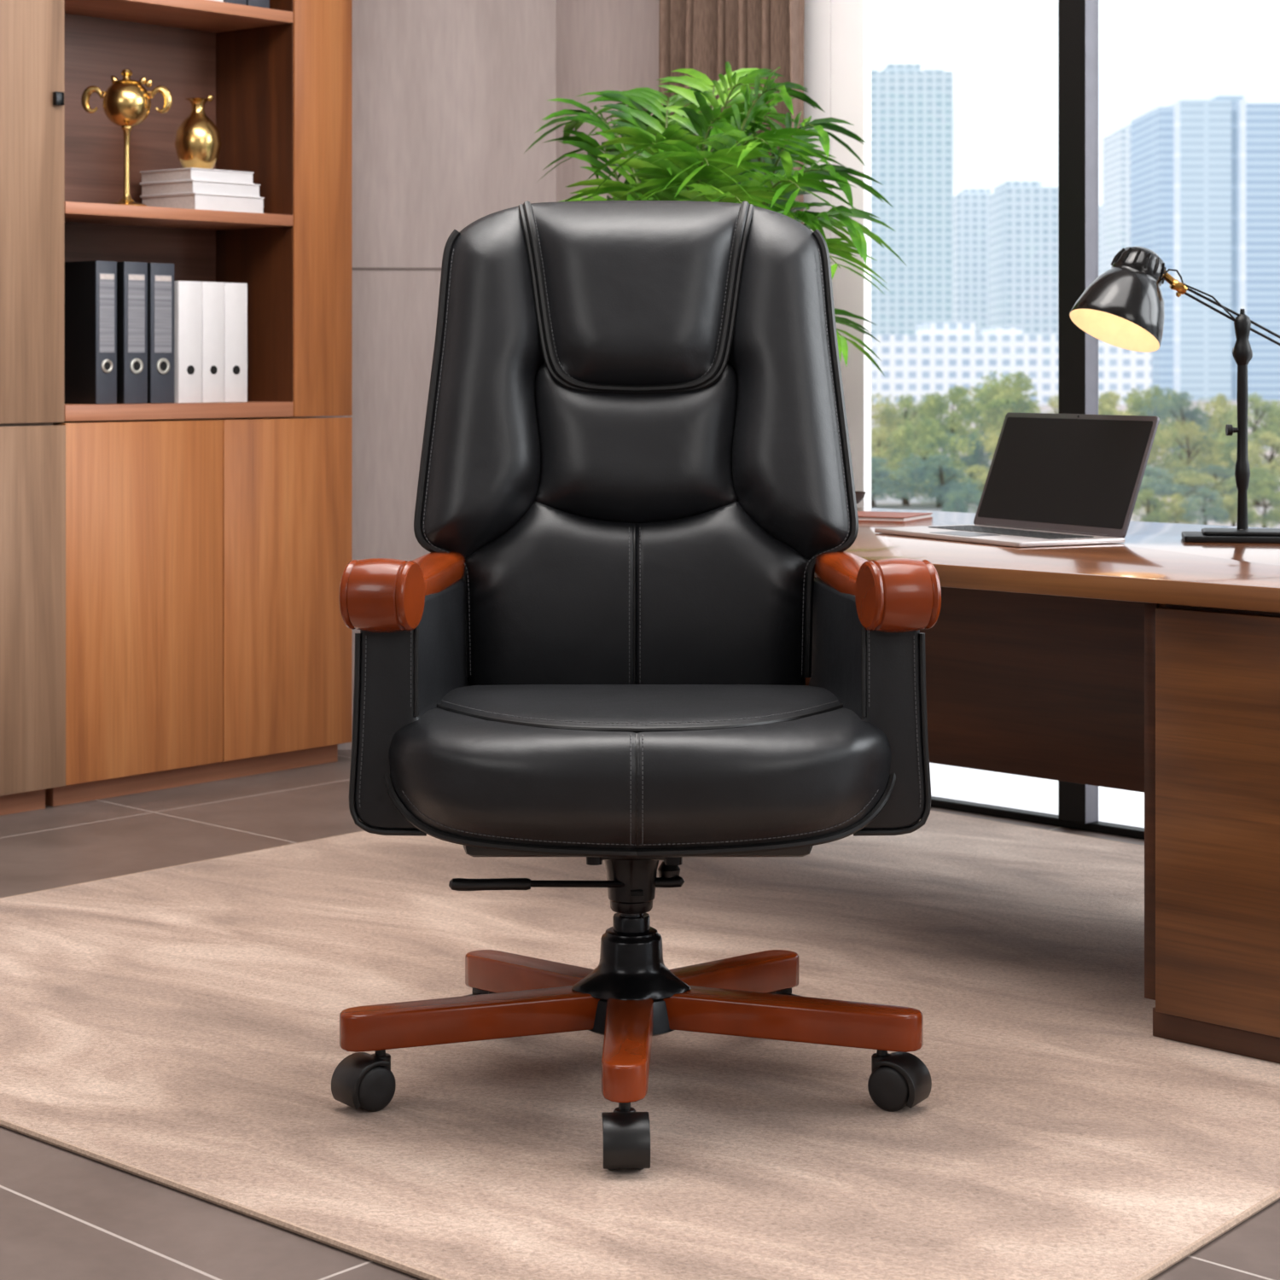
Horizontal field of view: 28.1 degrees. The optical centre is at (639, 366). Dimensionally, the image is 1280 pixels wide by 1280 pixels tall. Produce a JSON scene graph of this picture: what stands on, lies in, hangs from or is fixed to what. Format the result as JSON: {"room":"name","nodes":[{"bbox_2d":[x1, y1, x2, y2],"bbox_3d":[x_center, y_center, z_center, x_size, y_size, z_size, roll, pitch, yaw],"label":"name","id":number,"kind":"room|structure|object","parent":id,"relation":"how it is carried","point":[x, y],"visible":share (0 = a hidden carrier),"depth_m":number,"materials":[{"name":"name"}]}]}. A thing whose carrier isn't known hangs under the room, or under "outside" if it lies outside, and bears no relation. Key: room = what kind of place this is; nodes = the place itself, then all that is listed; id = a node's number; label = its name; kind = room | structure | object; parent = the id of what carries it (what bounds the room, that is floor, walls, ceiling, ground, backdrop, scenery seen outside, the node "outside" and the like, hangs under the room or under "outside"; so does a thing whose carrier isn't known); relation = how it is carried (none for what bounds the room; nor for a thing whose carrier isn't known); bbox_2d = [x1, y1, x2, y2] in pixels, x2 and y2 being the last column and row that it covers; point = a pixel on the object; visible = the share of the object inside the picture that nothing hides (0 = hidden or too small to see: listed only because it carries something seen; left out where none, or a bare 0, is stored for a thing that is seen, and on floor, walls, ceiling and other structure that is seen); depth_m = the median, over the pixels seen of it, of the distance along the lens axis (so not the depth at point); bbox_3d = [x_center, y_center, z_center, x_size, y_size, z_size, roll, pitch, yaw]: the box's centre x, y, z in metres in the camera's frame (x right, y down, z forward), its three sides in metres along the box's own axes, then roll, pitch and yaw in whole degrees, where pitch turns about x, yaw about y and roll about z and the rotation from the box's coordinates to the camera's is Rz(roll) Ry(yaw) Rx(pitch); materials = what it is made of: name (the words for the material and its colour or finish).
{"room":"office","nodes":[
{"label":"office","id":0,"kind":"room"},
{"bbox_2d":[286,0,556,750],"bbox_3d":[-0.526,-0.547,5.969,0.658,2.858,0.120,0,0,-3],"label":"wall","id":1,"kind":"structure","parent":0,"point":[450,97],"depth_m":5.91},
{"bbox_2d":[352,267,441,270],"bbox_3d":[-0.523,-0.226,5.911,0.658,0.006,0.006,0,0,-3],"label":"trim","id":2,"kind":"structure","parent":1,"relation":"attached to","point":[353,268],"depth_m":5.91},
{"bbox_2d":[556,0,659,201],"bbox_3d":[0.119,-0.547,5.713,0.140,2.858,0.747,0,0,-45],"label":"wall","id":3,"kind":"structure","parent":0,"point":[602,45],"depth_m":5.83,"materials":[{"name":"beige paint"}]},
{"bbox_2d":[0,749,1279,1279],"bbox_3d":[0.000,0.957,1.927,16.000,0.150,8.004,0,0,0],"label":"floor","id":4,"kind":"structure","parent":0,"point":[65,1214],"depth_m":2.76,"materials":[{"name":"tile"}]},
{"bbox_2d":[0,0,65,815],"bbox_3d":[-1.488,-0.468,4.913,0.286,2.700,0.748,0,0,40],"label":"tall cabinet","id":5,"kind":"object","parent":4,"relation":"on","point":[32,449],"visible":1,"depth_m":5.05,"materials":[{"name":"brown wood"}]},
{"bbox_2d":[45,0,352,806],"bbox_3d":[-1.003,-0.468,5.496,0.270,2.700,0.796,0,0,40],"label":"bookcase","id":6,"kind":"object","parent":4,"relation":"on","point":[209,545],"visible":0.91,"depth_m":5.51,"materials":[{"name":"brown wood"}]},
{"bbox_2d":[64,261,116,404],"bbox_3d":[-1.172,-0.070,5.302,0.224,0.292,0.052,0,0,40],"label":"ring binder","id":7,"kind":"object","parent":6,"relation":"on","point":[90,287],"visible":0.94,"depth_m":5.24,"materials":[{"name":"cardboard"}]},
{"bbox_2d":[81,68,172,206],"bbox_3d":[-1.063,-0.475,5.302,0.170,0.286,0.099,0,0,27],"label":"trophy","id":8,"kind":"object","parent":6,"relation":"on","point":[126,103],"visible":0.98,"depth_m":5.28,"materials":[{"name":"gold metal"}]},
{"bbox_2d":[102,80,151,127],"bbox_3d":[-1.063,-0.545,5.302,0.099,0.097,0.099,0,0,0],"label":"ball","id":9,"kind":"object","parent":8,"relation":"on","point":[125,103],"depth_m":5.27,"materials":[{"name":"gold metal"}]},
{"bbox_2d":[116,261,147,403],"bbox_3d":[-1.123,-0.071,5.359,0.224,0.292,0.060,0,0,40],"label":"ring binder","id":10,"kind":"object","parent":6,"relation":"on","point":[131,276],"visible":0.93,"depth_m":5.28,"materials":[{"name":"cardboard"}]},
{"bbox_2d":[147,262,174,403],"bbox_3d":[-1.078,-0.070,5.412,0.224,0.292,0.062,0,0,40],"label":"ring binder","id":11,"kind":"object","parent":6,"relation":"on","point":[160,276],"visible":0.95,"depth_m":5.34,"materials":[{"name":"plastic"}]},
{"bbox_2d":[174,280,202,402],"bbox_3d":[-1.024,-0.053,5.463,0.201,0.256,0.063,0,0,40],"label":"ring binder","id":12,"kind":"object","parent":6,"relation":"on","point":[188,295],"visible":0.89,"depth_m":5.39,"materials":[{"name":"white paper"}]},
{"bbox_2d":[139,192,264,213],"bbox_3d":[-0.947,-0.350,5.542,0.185,0.036,0.191,0,0,40],"label":"book","id":13,"kind":"object","parent":6,"relation":"on","point":[191,200],"visible":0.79,"depth_m":5.47,"materials":[{"name":"white paper"}]},
{"bbox_2d":[139,180,260,197],"bbox_3d":[-0.952,-0.382,5.542,0.179,0.028,0.186,0,0,40],"label":"book","id":14,"kind":"object","parent":13,"relation":"on","point":[185,186],"visible":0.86,"depth_m":5.48,"materials":[{"name":"white paper"}]},
{"bbox_2d":[139,167,254,184],"bbox_3d":[-0.958,-0.409,5.538,0.173,0.026,0.173,0,0,40],"label":"book","id":15,"kind":"object","parent":14,"relation":"on","point":[191,173],"visible":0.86,"depth_m":5.48,"materials":[{"name":"white paper"}]},
{"bbox_2d":[174,94,221,168],"bbox_3d":[-0.948,-0.503,5.491,0.099,0.160,0.099,0,0,0],"label":"vase","id":16,"kind":"object","parent":15,"relation":"on","point":[197,140],"visible":0.94,"depth_m":5.46,"materials":[{"name":"gold metal"}]},
{"bbox_2d":[202,281,224,402],"bbox_3d":[-0.983,-0.052,5.511,0.201,0.256,0.060,0,0,40],"label":"ring binder","id":17,"kind":"object","parent":6,"relation":"on","point":[212,293],"visible":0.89,"depth_m":5.45,"materials":[{"name":"white paper"}]},
{"bbox_2d":[223,0,246,5],"bbox_3d":[-0.940,-0.908,5.544,0.204,0.267,0.060,0,0,40],"label":"ring binder","id":18,"kind":"object","parent":6,"relation":"on","point":[236,2],"visible":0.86,"depth_m":5.48,"materials":[{"name":"plastic"}]},
{"bbox_2d":[224,282,247,401],"bbox_3d":[-0.942,-0.052,5.559,0.201,0.256,0.063,0,0,40],"label":"ring binder","id":19,"kind":"object","parent":6,"relation":"on","point":[235,294],"visible":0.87,"depth_m":5.49,"materials":[{"name":"white paper"}]},
{"bbox_2d":[246,0,269,8],"bbox_3d":[-0.898,-0.913,5.594,0.204,0.276,0.061,0,0,40],"label":"ring binder","id":20,"kind":"object","parent":6,"relation":"on","point":[261,3],"visible":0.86,"depth_m":5.53,"materials":[{"name":"plastic"}]},
{"bbox_2d":[0,810,1279,1279],"bbox_3d":[0.145,0.878,3.818,2.331,0.008,2.534,0,0,41],"label":"area rug","id":21,"kind":"object","parent":4,"relation":"on","point":[177,1027],"visible":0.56,"depth_m":3.15,"materials":[{"name":"beige carpet"}]},
{"bbox_2d":[331,200,941,1169],"bbox_3d":[-0.009,0.326,3.142,0.709,1.097,0.775,0,0,0],"label":"office chair","id":22,"kind":"object","parent":21,"relation":"on","point":[636,480],"visible":1,"depth_m":3.28,"materials":[{"name":"black leather"}]},
{"bbox_2d":[331,1052,389,1109],"bbox_3d":[-0.328,0.839,3.013,0.053,0.051,0.051,0,0,-37],"label":"caster wheel","id":23,"kind":"object","parent":22,"relation":"attached to","point":[362,1079],"depth_m":3.00,"materials":[{"name":"black plastic"}]},
{"bbox_2d":[465,988,488,995],"bbox_3d":[-0.214,0.844,3.395,0.053,0.045,0.051,0,0,41],"label":"caster wheel","id":24,"kind":"object","parent":22,"relation":"attached to","point":[474,991],"depth_m":3.38,"materials":[{"name":"black plastic"}]},
{"bbox_2d":[601,1111,650,1169],"bbox_3d":[-0.015,0.839,2.780,0.053,0.051,0.054,0,0,0],"label":"caster wheel","id":25,"kind":"object","parent":22,"relation":"attached to","point":[625,1135],"depth_m":2.76,"materials":[{"name":"black plastic"}]},
{"bbox_2d":[534,362,738,523],"bbox_3d":[-0.005,0.096,3.348,0.267,0.214,0.109,0,0,0],"label":"lumbar pillow","id":26,"kind":"object","parent":22,"relation":"on","point":[614,442],"depth_m":3.31,"materials":[{"name":"black leather"}]},
{"bbox_2d":[775,988,802,996],"bbox_3d":[0.193,0.844,3.395,0.053,0.045,0.051,0,0,-41],"label":"caster wheel","id":27,"kind":"object","parent":22,"relation":"attached to","point":[779,991],"depth_m":3.38,"materials":[{"name":"black plastic"}]},
{"bbox_2d":[874,1051,931,1108],"bbox_3d":[0.309,0.839,3.015,0.053,0.051,0.051,0,0,29],"label":"caster wheel","id":28,"kind":"object","parent":22,"relation":"attached to","point":[902,1079],"depth_m":3.00,"materials":[{"name":"black plastic"}]},
{"bbox_2d":[524,61,906,376],"bbox_3d":[0.109,0.134,5.018,0.541,1.478,0.787,0,0,-43],"label":"potted palm","id":29,"kind":"object","parent":21,"relation":"on","point":[670,165],"visible":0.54,"depth_m":4.96,"materials":[{"name":"plant"}]},
{"bbox_2d":[805,506,1279,1063],"bbox_3d":[0.735,0.573,3.955,1.027,0.600,2.040,0,0,-45],"label":"desk","id":30,"kind":"object","parent":21,"relation":"on","point":[1148,663],"visible":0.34,"depth_m":3.39,"materials":[{"name":"brown wood"}]},
{"bbox_2d":[855,490,865,503],"bbox_3d":[0.381,0.261,5.074,0.134,0.025,0.134,0,0,0],"label":"bowl","id":31,"kind":"object","parent":30,"relation":"on","point":[859,495],"visible":0.09,"depth_m":5.04,"materials":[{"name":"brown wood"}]},
{"bbox_2d":[857,511,932,522],"bbox_3d":[0.425,0.269,4.602,0.160,0.009,0.150,0,0,26],"label":"notebook","id":32,"kind":"object","parent":30,"relation":"on","point":[863,515],"visible":0.64,"depth_m":4.54,"materials":[{"name":"paper"}]},
{"bbox_2d":[874,412,1159,546],"bbox_3d":[0.598,0.175,4.101,0.275,0.197,0.394,0,0,-28],"label":"laptop","id":33,"kind":"object","parent":30,"relation":"on","point":[1053,480],"visible":1,"depth_m":4.12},
{"bbox_2d":[1069,246,1279,543],"bbox_3d":[0.923,0.042,4.020,0.496,0.463,0.166,0,0,0],"label":"desk lamp","id":34,"kind":"object","parent":30,"relation":"on","point":[1123,307],"visible":1,"depth_m":4.01,"materials":[{"name":"metal"}]},
{"bbox_2d":[803,0,871,507],"bbox_3d":[0.406,-0.547,5.344,0.024,2.858,0.181,0,0,-45],"label":"wall pier","id":35,"kind":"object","parent":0,"point":[837,43],"visible":0.37,"depth_m":5.30,"materials":[{"name":"beige paint"}]},
{"bbox_3d":[3.648,-1.861,2.174,6.374,0.230,6.392,0,0,0],"label":"wall header","id":36,"kind":"structure","parent":0,"visible":0},
{"bbox_2d":[658,0,804,224],"bbox_3d":[0.215,-0.460,5.398,0.167,2.660,0.900,0,0,-45],"label":"curtain","id":37,"kind":"object","parent":36,"relation":"hanging from","point":[701,36],"visible":0.09,"depth_m":5.36,"materials":[{"name":"fabric"}]},
{"bbox_2d":[930,0,1144,839],"bbox_3d":[3.682,-0.432,2.063,0.107,2.628,9.092,0,0,-45],"label":"window","id":38,"kind":"structure","parent":36,"relation":"in","point":[1078,20],"depth_m":4.87,"materials":[{"name":"metal"}]},
{"label":"outside","id":39,"kind":"structure","parent":0,"visible":0},
{"bbox_2d":[929,762,1144,827],"bbox_3d":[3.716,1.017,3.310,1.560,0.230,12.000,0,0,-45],"label":"window","id":40,"kind":"structure","parent":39,"point":[1115,805],"depth_m":5.41,"materials":[{"name":"glass"}]},
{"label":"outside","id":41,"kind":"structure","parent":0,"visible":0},
{"bbox_2d":[871,400,1279,528],"bbox_3d":[50.000,3.294,363.125,600.000,0.001,680.000,0,0,0],"label":"ground","id":42,"kind":"structure","parent":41,"point":[916,504],"depth_m":63.15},
{"bbox_2d":[871,393,904,454],"bbox_3d":[7.375,1.988,85.969,2.948,2.625,2.364,0,0,0],"label":"tree","id":43,"kind":"object","parent":42,"relation":"on","point":[888,416],"visible":0.14,"depth_m":85.37,"materials":[{"name":"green plant"}]},
{"bbox_2d":[871,426,915,474],"bbox_3d":[6.434,2.449,69.883,1.949,1.698,2.376,0,0,27],"label":"tree","id":44,"kind":"object","parent":42,"relation":"on","point":[881,434],"visible":0.25,"depth_m":70.00,"materials":[{"name":"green plant"}]},
{"bbox_2d":[871,455,919,507],"bbox_3d":[5.465,2.692,60.064,2.111,1.209,2.201,0,0,-2],"label":"tree","id":45,"kind":"object","parent":42,"relation":"on","point":[876,484],"visible":0.43,"depth_m":59.49,"materials":[{"name":"green plant"}]},
{"bbox_2d":[874,392,927,448],"bbox_3d":[9.300,2.106,89.871,2.152,2.387,2.570,0,0,16],"label":"tree","id":46,"kind":"object","parent":42,"relation":"on","point":[903,413],"visible":0.16,"depth_m":89.97,"materials":[{"name":"green plant"}]},
{"bbox_2d":[871,64,953,334],"bbox_3d":[26.087,-13.780,266.000,11.440,34.147,12.000,0,0,0],"label":"tower block","id":47,"kind":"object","parent":42,"relation":"on","point":[912,108],"visible":0.52,"depth_m":260.02,"materials":[{"name":"blue glass"}]},
{"bbox_2d":[874,465,960,505],"bbox_3d":[6.409,2.810,61.046,2.519,0.973,1.993,0,0,-9],"label":"tree","id":48,"kind":"object","parent":42,"relation":"on","point":[905,502],"visible":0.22,"depth_m":60.83,"materials":[{"name":"green plant"}]},
{"bbox_2d":[878,417,976,490],"bbox_3d":[7.629,2.320,68.048,2.136,1.958,2.191,0,0,-15],"label":"tree","id":49,"kind":"object","parent":42,"relation":"on","point":[906,434],"visible":0.72,"depth_m":67.78,"materials":[{"name":"green plant"}]},
{"bbox_2d":[896,453,982,507],"bbox_3d":[7.007,2.658,59.947,2.030,1.277,2.531,0,0,6],"label":"tree","id":50,"kind":"object","parent":42,"relation":"on","point":[927,468],"visible":0.83,"depth_m":59.64,"materials":[{"name":"green plant"}]},
{"bbox_2d":[904,384,1003,462],"bbox_3d":[10.306,1.945,84.002,3.142,2.711,2.497,0,0,31],"label":"tree","id":51,"kind":"object","parent":42,"relation":"on","point":[936,405],"visible":0.56,"depth_m":83.78,"materials":[{"name":"green plant"}]},
{"bbox_2d":[920,464,989,503],"bbox_3d":[7.986,2.827,62.070,2.437,0.938,2.040,0,0,22],"label":"tree","id":52,"kind":"object","parent":42,"relation":"on","point":[982,478],"visible":0.13,"depth_m":61.80,"materials":[{"name":"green plant"}]},
{"bbox_2d":[941,487,982,512],"bbox_3d":[6.587,2.872,52.011,1.176,0.847,0.930,0,0,8],"label":"shrub","id":53,"kind":"object","parent":42,"relation":"on","point":[956,506],"visible":0.66,"depth_m":51.84,"materials":[{"name":"green plant"}]},
{"bbox_2d":[936,430,999,481],"bbox_3d":[9.148,2.512,70.063,2.519,1.571,1.993,0,0,-26],"label":"tree","id":54,"kind":"object","parent":42,"relation":"on","point":[977,457],"visible":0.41,"depth_m":69.59,"materials":[{"name":"green plant"}]},
{"bbox_2d":[953,189,990,334],"bbox_3d":[38.425,-8.455,294.000,4.930,23.497,8.000,0,0,0],"label":"tower block","id":55,"kind":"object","parent":42,"relation":"on","point":[971,207],"visible":0.38,"depth_m":290.00,"materials":[{"name":"blue glass"}]},
{"bbox_2d":[975,425,1000,460],"bbox_3d":[9.664,2.405,65.940,2.030,1.786,2.531,0,0,-11],"label":"tree","id":56,"kind":"object","parent":42,"relation":"on","point":[992,441],"visible":0.14,"depth_m":65.84,"materials":[{"name":"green plant"}]},
{"bbox_2d":[954,384,1029,458],"bbox_3d":[12.607,1.936,92.090,3.052,2.728,2.415,0,0,-43],"label":"tree","id":57,"kind":"object","parent":42,"relation":"on","point":[971,387],"visible":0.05,"depth_m":91.83,"materials":[{"name":"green plant"}]},
{"bbox_2d":[971,370,1041,454],"bbox_3d":[11.790,1.706,79.912,2.875,3.192,3.585,0,0,-28],"label":"tree","id":58,"kind":"object","parent":42,"relation":"on","point":[997,396],"visible":0.35,"depth_m":79.67,"materials":[{"name":"green plant"}]},
{"bbox_2d":[871,322,1151,405],"bbox_3d":[32.047,-0.260,226.000,23.907,7.107,12.000,0,0,0],"label":"apartment block","id":59,"kind":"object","parent":42,"relation":"on","point":[940,357],"visible":0.59,"depth_m":219.97,"materials":[{"name":"white concrete"}]},
{"bbox_2d":[989,181,1058,334],"bbox_3d":[41.987,-8.090,274.000,7.504,22.769,12.000,0,0,0],"label":"tower block","id":60,"kind":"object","parent":42,"relation":"on","point":[1024,215],"visible":0.55,"depth_m":268.01,"materials":[{"name":"blue glass"}]},
{"bbox_2d":[1025,393,1058,413],"bbox_3d":[14.113,2.095,87.992,2.594,2.409,2.172,0,0,-12],"label":"tree","id":61,"kind":"object","parent":42,"relation":"on","point":[1053,402],"visible":0.03,"depth_m":88.00,"materials":[{"name":"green plant"}]},
{"bbox_2d":[1098,205,1103,276],"bbox_3d":[64.018,-9.595,361.000,4.970,25.777,12.000,0,0,0],"label":"tower block","id":62,"kind":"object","parent":42,"relation":"on","point":[1100,207],"visible":0.03,"depth_m":354.97,"materials":[{"name":"glass"}]},
{"bbox_2d":[1103,125,1129,273],"bbox_3d":[61.867,-13.500,326.000,3.627,33.587,12.000,0,0,0],"label":"tower block","id":63,"kind":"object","parent":42,"relation":"on","point":[1116,146],"visible":0.28,"depth_m":323.12,"materials":[{"name":"blue glass"}]},
{"bbox_2d":[1098,390,1139,415],"bbox_3d":[15.403,2.029,83.999,2.341,2.541,2.945,0,0,3],"label":"tree","id":64,"kind":"object","parent":42,"relation":"on","point":[1107,406],"visible":0.2,"depth_m":83.66,"materials":[{"name":"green plant"}]},
{"bbox_2d":[1129,110,1152,246],"bbox_3d":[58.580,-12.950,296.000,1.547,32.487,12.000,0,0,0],"label":"tower block","id":65,"kind":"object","parent":42,"relation":"on","point":[1151,110],"visible":0.09,"depth_m":301.85,"materials":[{"name":"blue glass"}]},
{"bbox_2d":[1120,384,1181,432],"bbox_3d":[18.340,1.967,92.013,2.982,2.666,2.359,0,0,19],"label":"tree","id":66,"kind":"object","parent":42,"relation":"on","point":[1137,404],"visible":0.31,"depth_m":91.63,"materials":[{"name":"green plant"}]},
{"bbox_2d":[1131,488,1172,523],"bbox_3d":[10.093,2.848,50.981,0.947,0.896,1.181,0,0,24],"label":"shrub","id":67,"kind":"object","parent":42,"relation":"on","point":[1157,514],"visible":0.73,"depth_m":50.94,"materials":[{"name":"green plant"}]},
{"bbox_2d":[1139,465,1191,500],"bbox_3d":[12.167,2.812,61.008,2.201,0.967,2.111,0,0,-30],"label":"tree","id":68,"kind":"object","parent":42,"relation":"on","point":[1162,488],"visible":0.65,"depth_m":60.74,"materials":[{"name":"green plant"}]},
{"bbox_2d":[1142,493,1197,523],"bbox_3d":[10.844,2.923,52.047,1.137,0.745,0.952,0,0,39],"label":"shrub","id":69,"kind":"object","parent":42,"relation":"on","point":[1174,508],"visible":0.48,"depth_m":51.88,"materials":[{"name":"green plant"}]},
{"bbox_2d":[1146,422,1196,473],"bbox_3d":[13.962,2.394,69.987,2.519,1.809,1.993,0,0,36],"label":"tree","id":70,"kind":"object","parent":42,"relation":"on","point":[1175,457],"visible":0.15,"depth_m":69.42,"materials":[{"name":"green plant"}]},
{"bbox_2d":[1139,389,1217,459],"bbox_3d":[18.143,2.031,85.964,2.286,2.537,2.850,0,0,34],"label":"tree","id":71,"kind":"object","parent":42,"relation":"on","point":[1178,403],"visible":0.45,"depth_m":86.02,"materials":[{"name":"green plant"}]},
{"bbox_2d":[1140,470,1233,501],"bbox_3d":[13.194,2.903,61.964,1.993,0.786,2.519,0,0,-37],"label":"tree","id":72,"kind":"object","parent":42,"relation":"on","point":[1190,479],"visible":0.48,"depth_m":61.32,"materials":[{"name":"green plant"}]},
{"bbox_2d":[1146,418,1229,486],"bbox_3d":[14.063,2.316,65.986,2.531,1.966,2.030,0,0,-39],"label":"tree","id":73,"kind":"object","parent":42,"relation":"on","point":[1209,460],"visible":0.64,"depth_m":65.97,"materials":[{"name":"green plant"}]},
{"bbox_2d":[1164,463,1237,502],"bbox_3d":[13.888,2.829,62.004,2.531,0.934,2.030,0,0,-21],"label":"tree","id":74,"kind":"object","parent":42,"relation":"on","point":[1214,468],"visible":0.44,"depth_m":62.02,"materials":[{"name":"green plant"}]},
{"bbox_2d":[1178,486,1229,524],"bbox_3d":[11.286,2.833,50.994,1.027,0.925,0.985,0,0,-13],"label":"shrub","id":75,"kind":"object","parent":42,"relation":"on","point":[1206,510],"visible":1,"depth_m":50.93,"materials":[{"name":"green plant"}]},
{"bbox_2d":[1130,95,1279,401],"bbox_3d":[59.250,-11.645,258.000,16.500,29.877,16.000,0,0,0],"label":"glass tower","id":76,"kind":"structure","parent":42,"relation":"on","point":[1205,174],"depth_m":250.61,"materials":[{"name":"blue glass"}]},
{"bbox_2d":[1178,392,1237,447],"bbox_3d":[20.267,2.106,90.122,2.152,2.387,2.570,0,0,-40],"label":"tree","id":77,"kind":"object","parent":42,"relation":"on","point":[1218,408],"visible":0.32,"depth_m":89.71,"materials":[{"name":"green plant"}]},
{"bbox_2d":[1181,424,1263,482],"bbox_3d":[16.068,2.425,70.131,2.040,1.746,2.437,0,0,-23],"label":"tree","id":78,"kind":"object","parent":42,"relation":"on","point":[1230,442],"visible":0.27,"depth_m":69.47,"materials":[{"name":"green plant"}]},
{"bbox_2d":[1212,491,1262,526],"bbox_3d":[12.091,2.907,51.974,0.930,0.777,1.176,0,0,-20],"label":"shrub","id":79,"kind":"object","parent":42,"relation":"on","point":[1233,514],"visible":0.44,"depth_m":51.85,"materials":[{"name":"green plant"}]},
{"bbox_2d":[1204,466,1279,505],"bbox_3d":[14.689,2.839,61.135,2.040,0.915,2.437,0,0,-6],"label":"tree","id":80,"kind":"object","parent":42,"relation":"on","point":[1258,476],"visible":0.62,"depth_m":60.67,"materials":[{"name":"green plant"}]},
{"bbox_2d":[1219,392,1279,465],"bbox_3d":[20.698,2.068,85.997,2.856,2.464,2.270,0,0,-25],"label":"tree","id":81,"kind":"object","parent":42,"relation":"on","point":[1256,430],"visible":0.66,"depth_m":86.00,"materials":[{"name":"green plant"}]},
{"bbox_2d":[1230,430,1279,489],"bbox_3d":[16.581,2.478,66.957,2.201,1.639,2.111,0,0,15],"label":"tree","id":82,"kind":"object","parent":42,"relation":"on","point":[1273,463],"visible":0.67,"depth_m":66.91,"materials":[{"name":"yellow plant"}]},
{"bbox_2d":[1230,484,1279,528],"bbox_3d":[12.417,2.831,51.011,1.181,0.931,0.947,0,0,-4],"label":"shrub","id":83,"kind":"object","parent":42,"relation":"on","point":[1271,516],"visible":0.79,"depth_m":50.94,"materials":[{"name":"green plant"}]},
{"bbox_2d":[1264,401,1279,453],"bbox_3d":[22.488,2.131,87.933,2.069,2.337,2.615,0,0,-9],"label":"tree","id":84,"kind":"object","parent":42,"relation":"on","point":[1277,410],"visible":0.13,"depth_m":87.97,"materials":[{"name":"green plant"}]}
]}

